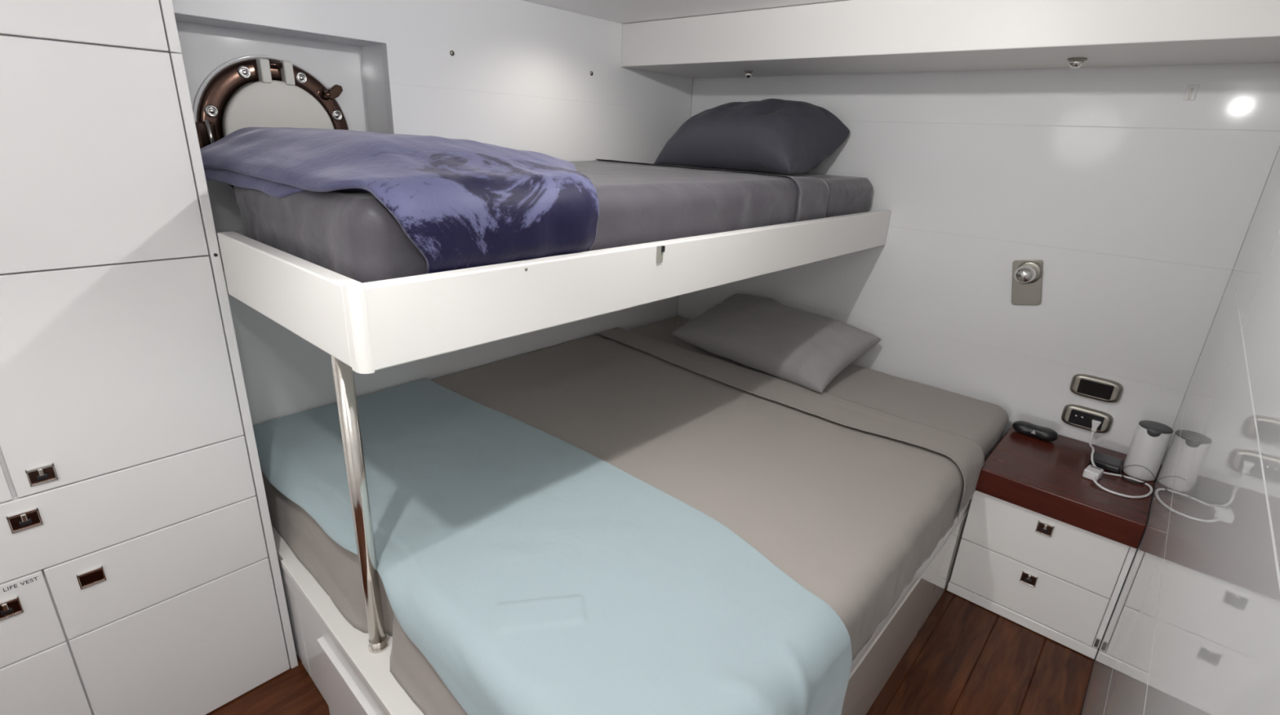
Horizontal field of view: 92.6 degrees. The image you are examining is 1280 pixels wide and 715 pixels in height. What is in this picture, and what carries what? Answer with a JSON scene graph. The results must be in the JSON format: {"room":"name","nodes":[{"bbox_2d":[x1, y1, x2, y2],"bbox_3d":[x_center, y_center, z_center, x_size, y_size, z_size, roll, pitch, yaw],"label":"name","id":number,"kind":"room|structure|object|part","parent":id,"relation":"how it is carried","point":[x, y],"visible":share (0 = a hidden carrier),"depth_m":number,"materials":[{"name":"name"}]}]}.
{"room":"boat cabin","nodes":[
{"label":"boat cabin","id":0,"kind":"room"},
{"bbox_2d":[172,0,693,425],"bbox_3d":[-0.956,-0.237,1.989,0.180,1.830,3.300,19,26,38],"label":"wall","id":1,"kind":"structure","parent":0,"point":[517,76],"depth_m":1.98,"materials":[{"name":"white paint"}]},
{"bbox_2d":[192,54,351,192],"bbox_3d":[-1.041,-0.647,1.783,0.052,0.427,0.428,19,26,38],"label":"porthole","id":2,"kind":"object","parent":1,"relation":"attached to","point":[284,94],"visible":0.41,"depth_m":1.71,"materials":[{"name":"brown metal"}]},
{"bbox_3d":[-1.047,-0.798,1.704,0.032,0.062,0.025,19,26,38],"label":"hinge arm","id":3,"kind":"part","parent":2,"relation":"part of","materials":[{"name":"white"}]},
{"bbox_3d":[-1.007,-0.812,1.747,0.032,0.062,0.025,19,26,38],"label":"hinge arm","id":4,"kind":"part","parent":2,"relation":"part of","materials":[{"name":"white"}]},
{"bbox_2d":[449,49,454,56],"bbox_3d":[-0.600,-0.974,1.957,0.006,0.017,0.017,19,26,38],"label":"screw","id":5,"kind":"object","parent":1,"relation":"attached to","point":[451,52],"visible":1,"depth_m":1.95,"materials":[{"name":"silver metal"}]},
{"bbox_2d":[217,209,890,373],"bbox_3d":[-0.099,-0.404,1.972,1.020,0.137,2.096,19,26,38],"label":"frame","id":6,"kind":"object","parent":1,"relation":"attached to","point":[369,327],"visible":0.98,"depth_m":1.15,"materials":[{"name":"white paint"}]},
{"bbox_3d":[-0.105,-0.363,2.013,0.981,0.020,2.064,19,26,38],"label":"board","id":7,"kind":"part","parent":6,"relation":"part of","materials":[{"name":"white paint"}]},
{"bbox_3d":[-0.659,-0.126,1.132,0.592,0.134,0.032,19,26,38],"label":"rail","id":8,"kind":"part","parent":6,"relation":"part of","materials":[{"name":"white paint"}]},
{"bbox_3d":[-0.430,-0.043,0.935,0.034,0.137,0.020,19,26,38],"label":"corner post","id":9,"kind":"part","parent":6,"relation":"part of","materials":[{"name":"white paint"}]},
{"bbox_2d":[233,164,872,283],"bbox_3d":[-0.102,-0.483,1.978,0.930,0.227,2.043,19,26,38],"label":"mattress","id":10,"kind":"object","parent":6,"relation":"on","point":[351,234],"visible":0.27,"depth_m":1.05,"materials":[{"name":"grey fabric"}]},
{"bbox_2d":[568,158,829,250],"bbox_3d":[-0.201,-0.497,1.847,0.958,0.150,1.485,19,26,38],"label":"sheet","id":11,"kind":"object","parent":10,"relation":"on","point":[639,202],"visible":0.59,"depth_m":1.64,"materials":[{"name":"grey fabric"}]},
{"bbox_2d":[200,126,599,273],"bbox_3d":[-0.420,-0.445,1.577,0.992,0.236,1.037,19,26,38],"label":"blanket","id":12,"kind":"object","parent":11,"relation":"on","point":[462,203],"visible":0.91,"depth_m":1.14,"materials":[{"name":"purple fabric"}]},
{"bbox_2d":[653,98,849,174],"bbox_3d":[0.439,-0.890,2.438,0.646,0.266,0.441,20,26,39],"label":"pillow","id":13,"kind":"object","parent":10,"relation":"on","point":[771,135],"visible":1,"depth_m":2.28,"materials":[{"name":"fabric"}]},
{"bbox_3d":[0.045,-0.236,1.396,0.003,0.039,0.021,19,26,38],"label":"latch plate","id":14,"kind":"part","parent":6,"relation":"part of","materials":[{"name":"silver metal"}]},
{"bbox_2d":[205,586,1095,714],"bbox_3d":[-0.179,0.932,1.630,2.026,0.050,3.300,19,26,38],"label":"floor","id":15,"kind":"structure","parent":0,"point":[966,658],"depth_m":1.75,"materials":[{"name":"brown wood"}]},
{"bbox_2d":[0,0,297,714],"bbox_3d":[-1.358,0.049,1.154,0.396,1.827,0.950,19,26,38],"label":"wardrobe","id":16,"kind":"object","parent":15,"relation":"on","point":[140,573],"visible":1,"depth_m":1.22,"materials":[{"name":"white paint"}]},
{"bbox_3d":[-1.344,-0.194,0.777,0.020,1.109,0.541,19,26,38],"label":"door","id":17,"kind":"part","parent":16,"relation":"part of","materials":[{"name":"white paint"}]},
{"bbox_3d":[-1.226,0.489,1.184,0.007,0.036,0.042,19,26,38],"label":"handle","id":18,"kind":"part","parent":16,"relation":"part of","materials":[{"name":"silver metal"}]},
{"bbox_3d":[-1.176,0.312,1.170,0.007,0.036,0.044,19,26,38],"label":"handle","id":19,"kind":"part","parent":16,"relation":"part of","materials":[{"name":"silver metal"}]},
{"bbox_3d":[-1.379,0.566,1.055,0.020,0.178,0.545,19,26,38],"label":"door","id":20,"kind":"part","parent":16,"relation":"part of","materials":[{"name":"white paint"}]},
{"bbox_3d":[-1.145,0.225,1.171,0.007,0.034,0.040,19,26,38],"label":"handle","id":21,"kind":"part","parent":16,"relation":"part of","materials":[{"name":"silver metal"}]},
{"bbox_3d":[-1.391,0.824,1.149,0.020,0.366,0.545,19,26,38],"label":"door","id":22,"kind":"part","parent":16,"relation":"part of","materials":[{"name":"white paint"}]},
{"bbox_3d":[-1.014,-0.678,0.971,0.020,0.303,0.380,19,26,38],"label":"door","id":23,"kind":"part","parent":16,"relation":"part of","materials":[{"name":"white paint"}]},
{"bbox_3d":[-1.143,0.459,1.274,0.005,0.034,0.042,19,26,38],"label":"handle","id":24,"kind":"part","parent":16,"relation":"part of","materials":[{"name":"silver metal"}]},
{"bbox_3d":[-1.029,-0.354,1.088,0.020,0.382,0.380,19,26,38],"label":"door","id":25,"kind":"part","parent":16,"relation":"part of","materials":[{"name":"white paint"}]},
{"bbox_3d":[-1.047,0.025,1.226,0.020,0.418,0.380,19,26,38],"label":"door","id":26,"kind":"part","parent":16,"relation":"part of","materials":[{"name":"white paint"}]},
{"bbox_3d":[-1.244,0.361,1.132,0.020,0.161,0.928,19,26,38],"label":"drawer","id":27,"kind":"part","parent":16,"relation":"part of","materials":[{"name":"white paint"}]},
{"bbox_3d":[-1.068,0.461,1.385,0.020,0.178,0.380,19,26,38],"label":"drawer","id":28,"kind":"part","parent":16,"relation":"part of","materials":[{"name":"white paint"}]},
{"bbox_3d":[-1.081,0.719,1.479,0.020,0.366,0.380,19,26,38],"label":"drawer","id":29,"kind":"part","parent":16,"relation":"part of","materials":[{"name":"white paint"}]},
{"bbox_2d":[271,498,972,714],"bbox_3d":[0.058,0.558,2.099,1.597,0.347,2.142,19,26,38],"label":"bed base","id":30,"kind":"object","parent":15,"relation":"on","point":[352,679],"visible":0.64,"depth_m":1.49,"materials":[{"name":"white paint"}]},
{"bbox_3d":[-0.898,0.726,1.626,0.067,0.269,0.015,20,26,40],"label":"foot panel","id":31,"kind":"part","parent":30,"relation":"part of","materials":[{"name":"white paint"}]},
{"bbox_3d":[-0.812,0.758,1.549,0.169,0.269,0.015,20,26,40],"label":"foot panel","id":32,"kind":"part","parent":30,"relation":"part of","materials":[{"name":"white paint"}]},
{"bbox_3d":[-0.413,0.909,1.186,0.947,0.269,0.029,20,26,40],"label":"foot panel","id":33,"kind":"part","parent":30,"relation":"part of","materials":[{"name":"white paint"}]},
{"bbox_2d":[330,355,388,653],"bbox_3d":[-0.550,0.295,1.205,0.048,0.703,0.048,19,26,38],"label":"support pole","id":34,"kind":"object","parent":30,"relation":"on","point":[344,378],"visible":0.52,"depth_m":1.19,"materials":[{"name":"silver metal"}]},
{"bbox_2d":[261,315,1008,714],"bbox_3d":[0.091,0.295,2.024,1.590,0.198,2.074,19,26,38],"label":"mattress","id":35,"kind":"object","parent":30,"relation":"on","point":[336,570],"visible":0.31,"depth_m":1.64,"materials":[{"name":"grey fabric"}]},
{"bbox_2d":[253,377,852,714],"bbox_3d":[-0.350,0.484,1.524,1.645,0.299,0.661,19,26,38],"label":"blanket","id":36,"kind":"object","parent":35,"relation":"on","point":[533,573],"visible":0.94,"depth_m":1.25,"materials":[{"name":"blue fabric"}]},
{"bbox_2d":[430,327,984,661],"bbox_3d":[-0.010,0.321,1.895,1.609,0.203,1.521,19,26,38],"label":"sheet","id":37,"kind":"object","parent":35,"relation":"on","point":[847,499],"visible":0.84,"depth_m":1.82,"materials":[{"name":"grey fabric"}]},
{"bbox_2d":[671,293,880,392],"bbox_3d":[0.557,-0.101,2.564,0.735,0.198,0.446,21,27,40],"label":"pillow","id":38,"kind":"object","parent":35,"relation":"on","point":[806,349],"visible":1,"depth_m":2.44,"materials":[{"name":"grey fabric"}]},
{"bbox_3d":[0.644,0.788,1.623,0.021,0.294,2.136,19,26,38],"label":"panel","id":39,"kind":"part","parent":30,"relation":"part of","materials":[{"name":"white wood"}]},
{"bbox_2d":[946,426,1155,659],"bbox_3d":[1.367,0.572,2.040,0.419,0.482,0.483,19,26,38],"label":"nightstand","id":40,"kind":"object","parent":15,"relation":"on","point":[1043,548],"visible":0.98,"depth_m":1.87,"materials":[{"name":"white paint"}]},
{"bbox_3d":[1.207,0.689,1.899,0.042,0.038,0.007,19,26,38],"label":"handle","id":41,"kind":"part","parent":40,"relation":"part of","materials":[{"name":"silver metal"}]},
{"bbox_3d":[1.210,0.728,1.928,0.401,0.174,0.020,19,26,38],"label":"drawer","id":42,"kind":"part","parent":40,"relation":"part of","materials":[{"name":"white paint"}]},
{"bbox_2d":[1012,420,1057,441],"bbox_3d":[1.382,0.257,2.140,0.140,0.040,0.060,19,26,38],"label":"glasses case","id":43,"kind":"object","parent":40,"relation":"on","point":[1025,428],"visible":1,"depth_m":2.12,"materials":[{"name":"black plastic"}]},
{"bbox_3d":[1.215,0.515,1.836,0.042,0.038,0.007,19,26,38],"label":"handle","id":44,"kind":"part","parent":40,"relation":"part of","materials":[{"name":"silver metal"}]},
{"bbox_3d":[1.218,0.557,1.866,0.401,0.185,0.020,19,26,38],"label":"drawer","id":45,"kind":"part","parent":40,"relation":"part of","materials":[{"name":"white paint"}]},
{"bbox_2d":[1082,465,1103,481],"bbox_3d":[1.397,0.356,1.886,0.052,0.029,0.040,-14,26,-38],"label":"adapter","id":46,"kind":"object","parent":40,"relation":"on","point":[1090,471],"visible":0.99,"depth_m":1.87,"materials":[{"name":"white plastic"}]},
{"bbox_2d":[1088,451,1146,484],"bbox_3d":[1.509,0.348,1.929,0.148,0.026,0.105,19,26,38],"label":"brick","id":47,"kind":"object","parent":40,"relation":"on","point":[1105,462],"visible":0.94,"depth_m":1.94,"materials":[{"name":"black plastic"}]},
{"bbox_3d":[1.510,0.373,1.880,0.024,0.011,0.072,-11,24,-34],"label":"cord","id":48,"kind":"part","parent":47,"relation":"part of","materials":[{"name":"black plastic"}]},
{"bbox_2d":[1088,419,1152,498],"bbox_3d":[1.510,0.317,1.915,0.156,0.094,0.353,14,23,28],"label":"cable","id":49,"kind":"object","parent":40,"relation":"on","point":[1095,424],"visible":0.98,"depth_m":1.89,"materials":[{"name":"white plastic"}]},
{"bbox_2d":[1121,420,1173,481],"bbox_3d":[1.569,0.288,1.892,0.084,0.169,0.086,19,26,38],"label":"canister","id":50,"kind":"object","parent":40,"relation":"on","point":[1150,442],"visible":1,"depth_m":1.87,"materials":[{"name":"white plastic"}]},
{"bbox_3d":[1.573,0.211,1.865,0.083,0.006,0.083,19,26,38],"label":"lid","id":51,"kind":"part","parent":50,"relation":"part of","materials":[{"name":"grey plastic"}]},
{"bbox_2d":[523,0,845,23],"bbox_3d":[-0.169,-0.854,1.051,2.326,0.040,3.400,19,26,38],"label":"ceiling","id":52,"kind":"structure","parent":0,"point":[622,11],"depth_m":2.10,"materials":[{"name":"white paint"}]},
{"bbox_2d":[676,62,1279,454],"bbox_3d":[0.889,-0.361,2.573,2.276,1.830,0.050,19,26,38],"label":"wall","id":53,"kind":"structure","parent":0,"point":[1137,201],"depth_m":2.08,"materials":[{"name":"white paint"}]},
{"bbox_2d":[744,71,752,78],"bbox_3d":[0.433,-1.131,2.446,0.032,0.025,0.032,19,26,38],"label":"stud","id":54,"kind":"object","parent":53,"relation":"attached to","point":[748,73],"visible":1,"depth_m":2.44,"materials":[{"name":"silver metal"}]},
{"bbox_2d":[621,0,1279,78],"bbox_3d":[0.840,-1.053,2.019,2.024,0.156,0.487,19,26,38],"label":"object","id":55,"kind":"structure","parent":53,"relation":"attached to","point":[847,37],"depth_m":1.75,"materials":[{"name":"white paint"}]},
{"bbox_2d":[1011,259,1043,305],"bbox_3d":[1.329,-0.255,2.111,0.114,0.168,0.065,19,26,38],"label":"reading lamp","id":56,"kind":"object","parent":53,"relation":"attached to","point":[1027,274],"visible":1,"depth_m":2.12,"materials":[{"name":"silver metal"}]},
{"bbox_2d":[1066,57,1087,68],"bbox_3d":[1.236,-0.833,1.733,0.048,0.025,0.048,19,26,38],"label":"stud","id":57,"kind":"object","parent":53,"relation":"attached to","point":[1074,63],"visible":1,"depth_m":1.72,"materials":[{"name":"silver metal"}]},
{"bbox_2d":[1061,404,1113,433],"bbox_3d":[1.532,0.212,2.099,0.142,0.078,0.021,19,26,38],"label":"wall socket","id":58,"kind":"object","parent":53,"relation":"attached to","point":[1073,415],"visible":1,"depth_m":2.09,"materials":[{"name":"silver metal"}]},
{"bbox_2d":[1069,373,1123,403],"bbox_3d":[1.536,0.105,2.062,0.142,0.078,0.020,19,26,38],"label":"switch plate","id":59,"kind":"object","parent":53,"relation":"attached to","point":[1092,387],"visible":1,"depth_m":2.05,"materials":[{"name":"silver metal"}]},
{"bbox_2d":[1183,84,1199,100],"bbox_3d":[1.581,-0.761,1.754,0.024,0.042,0.006,19,26,38],"label":"wall hook","id":60,"kind":"object","parent":53,"relation":"attached to","point":[1192,89],"visible":1,"depth_m":1.75,"materials":[{"name":"white plastic"}]},
{"bbox_2d":[1081,146,1279,714],"bbox_3d":[0.651,0.314,0.686,0.050,1.830,3.350,19,26,38],"label":"wall","id":61,"kind":"structure","parent":0,"point":[1193,628],"depth_m":0.85,"materials":[{"name":"white"}]}
]}

